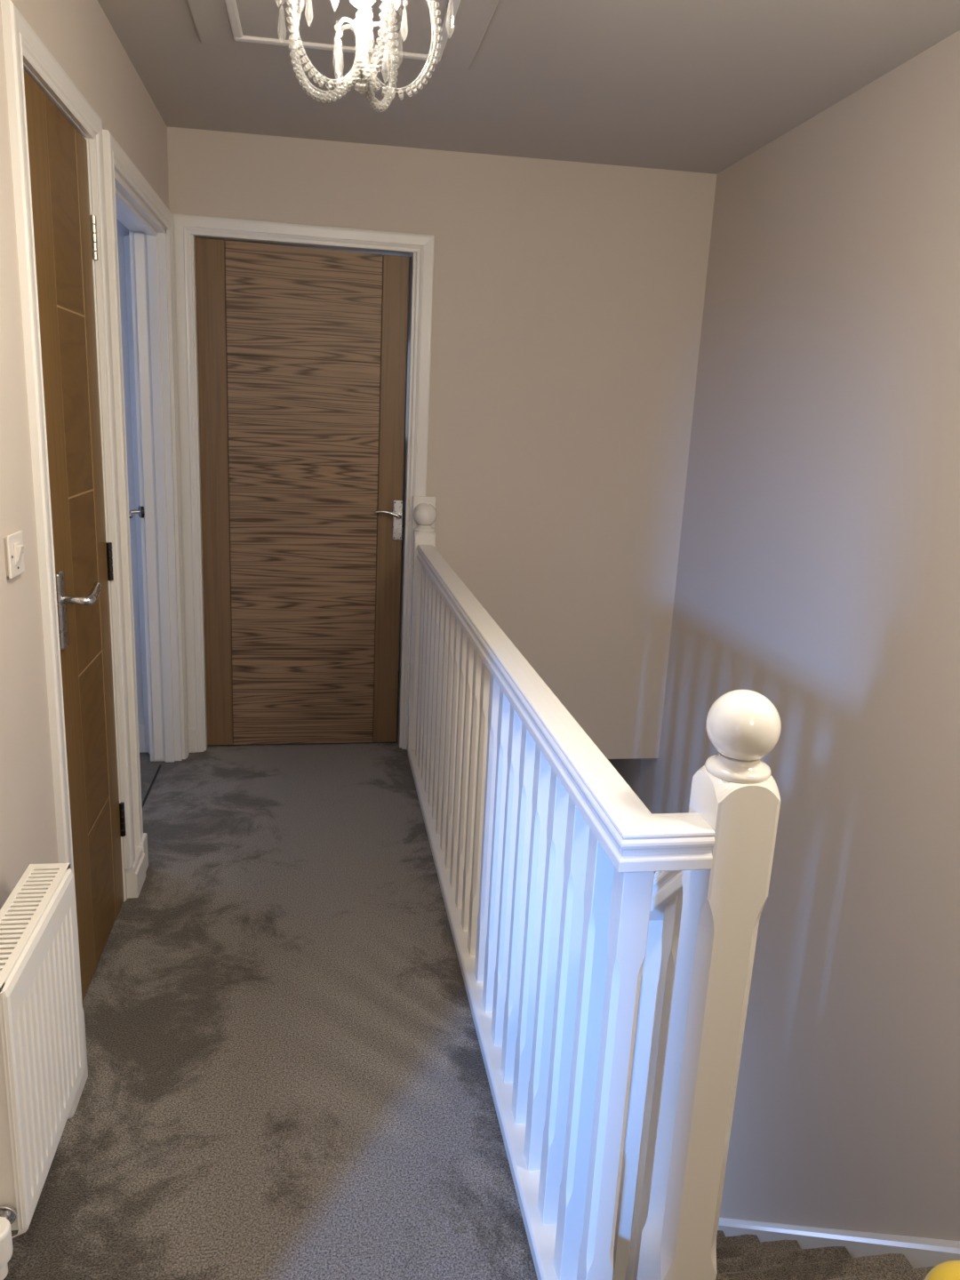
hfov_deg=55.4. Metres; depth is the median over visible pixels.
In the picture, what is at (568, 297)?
wall
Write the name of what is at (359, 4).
chandelier
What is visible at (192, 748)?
trim
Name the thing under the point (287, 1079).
floor
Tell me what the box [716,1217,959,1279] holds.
staircase
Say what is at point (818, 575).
wall
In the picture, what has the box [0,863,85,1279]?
radiator
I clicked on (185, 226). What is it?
trim
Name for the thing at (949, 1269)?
ball
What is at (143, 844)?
trim
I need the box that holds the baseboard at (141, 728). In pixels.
[138,724,147,752]
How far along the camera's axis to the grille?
1.44 m
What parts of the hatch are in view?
hatch panel, moulding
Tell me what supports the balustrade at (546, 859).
on the floor
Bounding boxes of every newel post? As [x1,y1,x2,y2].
[406,496,436,754]
[636,689,781,1279]
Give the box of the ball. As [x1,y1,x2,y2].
[923,1260,959,1279]
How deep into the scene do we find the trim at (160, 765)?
3.41 m
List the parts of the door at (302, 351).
lever, handle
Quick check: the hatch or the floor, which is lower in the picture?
the floor
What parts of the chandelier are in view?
arm, arm, bulb, arm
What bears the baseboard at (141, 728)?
attached to the door frame
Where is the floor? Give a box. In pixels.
[3,671,537,1279]
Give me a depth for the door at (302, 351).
3.64 m
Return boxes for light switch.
[3,530,24,578]
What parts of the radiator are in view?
panel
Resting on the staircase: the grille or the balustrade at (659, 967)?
the balustrade at (659, 967)
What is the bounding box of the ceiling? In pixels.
[97,0,959,174]
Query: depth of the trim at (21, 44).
1.86 m
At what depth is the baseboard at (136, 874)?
2.65 m
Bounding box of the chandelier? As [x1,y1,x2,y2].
[275,0,454,109]
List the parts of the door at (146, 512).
lever, handle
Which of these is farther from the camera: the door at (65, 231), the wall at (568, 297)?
the wall at (568, 297)
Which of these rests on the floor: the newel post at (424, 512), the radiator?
the newel post at (424, 512)
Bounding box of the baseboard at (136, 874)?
[126,846,145,898]
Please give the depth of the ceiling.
2.64 m
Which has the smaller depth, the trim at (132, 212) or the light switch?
the light switch
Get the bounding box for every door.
[23,68,126,1000]
[123,232,162,759]
[195,237,409,745]
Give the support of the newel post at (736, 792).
attached to the staircase
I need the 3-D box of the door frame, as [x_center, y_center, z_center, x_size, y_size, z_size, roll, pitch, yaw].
[-1.903,-0.785,3.620,4.062,2.420,1.808,-7,17,-35]
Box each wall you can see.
[0,0,168,909]
[167,127,716,759]
[608,30,959,1240]
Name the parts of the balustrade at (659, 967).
handrail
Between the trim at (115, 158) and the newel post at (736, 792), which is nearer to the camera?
the newel post at (736, 792)
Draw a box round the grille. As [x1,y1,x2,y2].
[0,863,70,992]
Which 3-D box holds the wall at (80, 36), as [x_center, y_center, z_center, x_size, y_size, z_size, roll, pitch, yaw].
[-0.796,-0.101,1.050,0.120,2.420,5.320,0,14,-10]
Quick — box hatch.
[186,0,498,70]
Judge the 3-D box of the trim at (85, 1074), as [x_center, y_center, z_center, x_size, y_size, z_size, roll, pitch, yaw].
[-0.838,0.855,1.853,0.049,0.180,0.128,0,14,-10]
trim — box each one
[0,0,135,1006]
[67,1006,87,1119]
[102,129,189,847]
[114,170,182,762]
[139,832,148,871]
[141,764,161,807]
[172,213,434,751]
[188,728,196,752]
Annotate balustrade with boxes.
[408,544,714,1279]
[612,870,682,1279]
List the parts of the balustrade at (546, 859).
rail, handrail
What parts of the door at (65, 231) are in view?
handle, panel, lever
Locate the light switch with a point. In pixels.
(13, 543)

